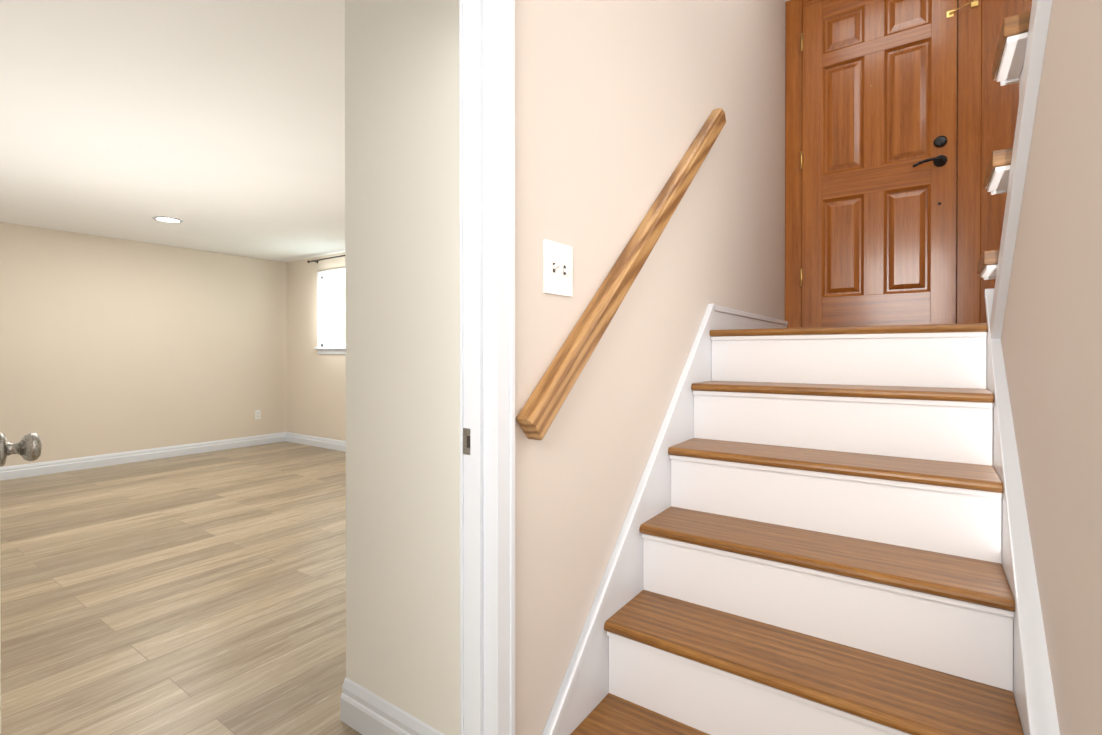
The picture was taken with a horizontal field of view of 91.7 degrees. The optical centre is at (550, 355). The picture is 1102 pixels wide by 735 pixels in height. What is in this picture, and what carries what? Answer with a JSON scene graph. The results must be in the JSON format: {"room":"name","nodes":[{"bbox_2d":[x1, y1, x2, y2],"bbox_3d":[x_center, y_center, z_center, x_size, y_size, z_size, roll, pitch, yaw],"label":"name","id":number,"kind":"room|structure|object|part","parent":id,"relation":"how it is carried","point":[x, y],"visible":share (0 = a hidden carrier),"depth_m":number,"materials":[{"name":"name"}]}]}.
{"room":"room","nodes":[
{"label":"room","id":0,"kind":"room"},
{"bbox_2d":[0,222,286,466],"bbox_3d":[-5.281,-0.040,4.461,0.100,2.330,6.430,0,0,35],"label":"wall","id":1,"kind":"structure","parent":0,"point":[109,345],"depth_m":5.63,"materials":[{"name":"beige paint"}]},
{"bbox_2d":[0,432,285,480],"bbox_3d":[-5.261,1.066,4.392,0.020,0.118,6.330,0,0,35],"label":"baseboard","id":2,"kind":"structure","parent":1,"relation":"attached to","point":[36,469],"depth_m":5.60,"materials":[{"name":"white wood"}]},
{"bbox_2d":[255,410,260,418],"bbox_3d":[-3.662,0.733,6.682,0.008,0.114,0.070,0,0,35],"label":"outlet","id":3,"kind":"object","parent":1,"relation":"attached to","point":[257,414],"visible":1,"depth_m":6.68,"materials":[{"name":"white plastic"}]},
{"bbox_2d":[0,0,344,261],"bbox_3d":[-2.818,-1.246,2.729,6.115,0.100,6.430,0,0,35],"label":"ceiling","id":4,"kind":"structure","parent":0,"point":[217,126],"depth_m":2.74,"materials":[{"name":"white paint"}]},
{"bbox_2d":[152,216,182,222],"bbox_3d":[-3.388,-1.202,4.734,0.224,0.008,0.224,0,0,35],"label":"recessed light","id":5,"kind":"object","parent":4,"relation":"in","point":[167,219],"visible":0.96,"depth_m":4.72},
{"bbox_2d":[0,441,361,734],"bbox_3d":[-1.924,1.177,2.115,8.300,0.080,6.430,0,0,35],"label":"floor","id":6,"kind":"structure","parent":0,"point":[204,593],"depth_m":2.52,"materials":[{"name":"brown wood"}]},
{"bbox_2d":[570,332,1023,734],"bbox_3d":[0.702,0.533,1.492,0.873,1.215,1.138,0,0,35],"label":"stairs","id":7,"kind":"structure","parent":6,"relation":"on","point":[822,543],"depth_m":1.45,"materials":[{"name":"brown wood"}]},
{"bbox_2d":[286,252,345,440],"bbox_3d":[-1.237,-0.046,5.492,5.340,2.330,0.100,0,0,35],"label":"wall","id":8,"kind":"structure","parent":0,"point":[316,393],"depth_m":6.67,"materials":[{"name":"beige paint"}]},
{"bbox_2d":[286,432,345,451],"bbox_3d":[-1.260,1.060,5.440,5.310,0.118,0.020,0,0,35],"label":"baseboard","id":9,"kind":"structure","parent":8,"relation":"attached to","point":[339,445],"depth_m":6.56,"materials":[{"name":"white wood"}]},
{"bbox_2d":[307,255,344,262],"bbox_3d":[-2.462,-1.150,6.231,1.236,0.036,0.086,0,0,35],"label":"curtain rod","id":10,"kind":"object","parent":8,"relation":"attached to","point":[308,261],"visible":0.46,"depth_m":6.36,"materials":[{"name":"brown metal"}]},
{"bbox_2d":[314,268,345,353],"bbox_3d":[-2.426,-0.523,6.286,1.040,1.005,0.140,0,0,35],"label":"window","id":11,"kind":"structure","parent":8,"relation":"in","point":[330,311],"depth_m":6.50,"materials":[{"name":"white glass"}]},
{"bbox_2d":[345,0,459,734],"bbox_3d":[0.413,-0.030,2.607,0.675,2.330,2.730,0,0,35],"label":"wall","id":12,"kind":"structure","parent":0,"point":[402,234],"depth_m":1.52,"materials":[{"name":"beige paint"}]},
{"bbox_2d":[340,678,444,734],"bbox_3d":[-0.384,1.078,1.494,0.656,0.125,0.020,0,0,35],"label":"baseboard","id":13,"kind":"structure","parent":12,"relation":"attached to","point":[363,711],"depth_m":1.59,"materials":[{"name":"white wood"}]},
{"bbox_2d":[515,0,785,734],"bbox_3d":[-0.331,-0.706,0.879,0.085,3.700,6.250,0,0,35],"label":"wall","id":14,"kind":"structure","parent":0,"point":[617,102],"depth_m":1.54,"materials":[{"name":"beige paint"}]},
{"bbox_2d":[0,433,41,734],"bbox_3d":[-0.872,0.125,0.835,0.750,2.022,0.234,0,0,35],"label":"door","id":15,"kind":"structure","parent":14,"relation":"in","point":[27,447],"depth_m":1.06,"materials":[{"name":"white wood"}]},
{"bbox_2d":[459,0,514,734],"bbox_3d":[-0.370,0.103,0.819,0.112,2.083,0.864,0,0,35],"label":"door frame","id":16,"kind":"structure","parent":14,"relation":"attached to","point":[487,332],"depth_m":1.12,"materials":[{"name":"white wood"}]},
{"bbox_2d":[543,239,572,296],"bbox_3d":[0.025,-0.211,1.297,0.021,0.126,0.120,0,0,35],"label":"switch plate","id":17,"kind":"object","parent":14,"relation":"attached to","point":[557,268],"visible":1,"depth_m":1.29,"materials":[{"name":"white plastic"}]},
{"bbox_2d":[516,108,725,439],"bbox_3d":[0.332,-0.422,1.714,0.044,0.068,1.762,0,42,35],"label":"oak handrail","id":18,"kind":"object","parent":14,"relation":"attached to","point":[536,416],"visible":1,"depth_m":1.44,"materials":[{"name":"brown wood"}]},
{"bbox_2d":[542,304,787,734],"bbox_3d":[0.702,0.461,2.264,0.024,1.351,2.726,0,0,35],"label":"stair skirt board","id":19,"kind":"object","parent":14,"relation":"attached to","point":[583,692],"visible":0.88,"depth_m":1.61,"materials":[{"name":"white wood"}]},
{"bbox_2d":[709,323,987,336],"bbox_3d":[1.841,0.045,2.209,1.949,0.300,1.585,0,0,35],"label":"floor","id":20,"kind":"structure","parent":0,"point":[950,328],"depth_m":1.86,"materials":[{"name":"brown wood"}]},
{"bbox_2d":[977,11,1030,279],"bbox_3d":[1.008,-1.327,0.261,1.084,2.464,2.658,0,0,35],"label":"stairs","id":21,"kind":"structure","parent":20,"relation":"on","point":[1009,59],"depth_m":1.25,"materials":[{"name":"brown wood"}]},
{"bbox_2d":[786,0,957,279],"bbox_3d":[2.330,-1.188,2.888,2.135,2.758,0.100,0,0,35],"label":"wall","id":22,"kind":"structure","parent":0,"point":[956,169],"depth_m":2.91,"materials":[{"name":"brown wood"}]},
{"bbox_2d":[800,0,977,327],"bbox_3d":[1.896,-1.130,3.063,0.860,2.032,0.096,0,0,35],"label":"door","id":23,"kind":"structure","parent":22,"relation":"in","point":[878,235],"depth_m":3.08,"materials":[{"name":"brown wood"}]},
{"bbox_3d":[1.889,-1.209,3.054,0.860,1.562,0.073,0,0,35],"label":"top door hardware","id":24,"kind":"part","parent":23,"relation":"part of","materials":[{"name":"brown wood"}]},
{"bbox_2d":[785,0,1031,327],"bbox_3d":[1.983,-1.173,3.052,1.204,2.126,0.030,0,0,35],"label":"door frame","id":25,"kind":"structure","parent":22,"relation":"attached to","point":[987,108],"depth_m":2.86,"materials":[{"name":"brown wood"}]},
{"bbox_2d":[1001,0,1101,734],"bbox_3d":[0.666,-0.669,0.499,0.170,3.630,2.772,0,0,35],"label":"wall","id":26,"kind":"structure","parent":0,"point":[1051,339],"depth_m":0.90,"materials":[{"name":"beige paint"}]},
{"bbox_2d":[990,0,1051,338],"bbox_3d":[0.630,-1.283,0.459,0.188,2.528,2.668,0,0,35],"label":"trim","id":27,"kind":"structure","parent":26,"relation":"attached to","point":[1035,45],"depth_m":1.19,"materials":[{"name":"white wood"}]},
{"bbox_2d":[984,288,1059,734],"bbox_3d":[1.026,0.467,1.163,0.046,1.351,1.296,0,0,35],"label":"stair skirt board","id":28,"kind":"object","parent":26,"relation":"attached to","point":[1033,693],"visible":0.5,"depth_m":1.14,"materials":[{"name":"white wood"}]}
]}

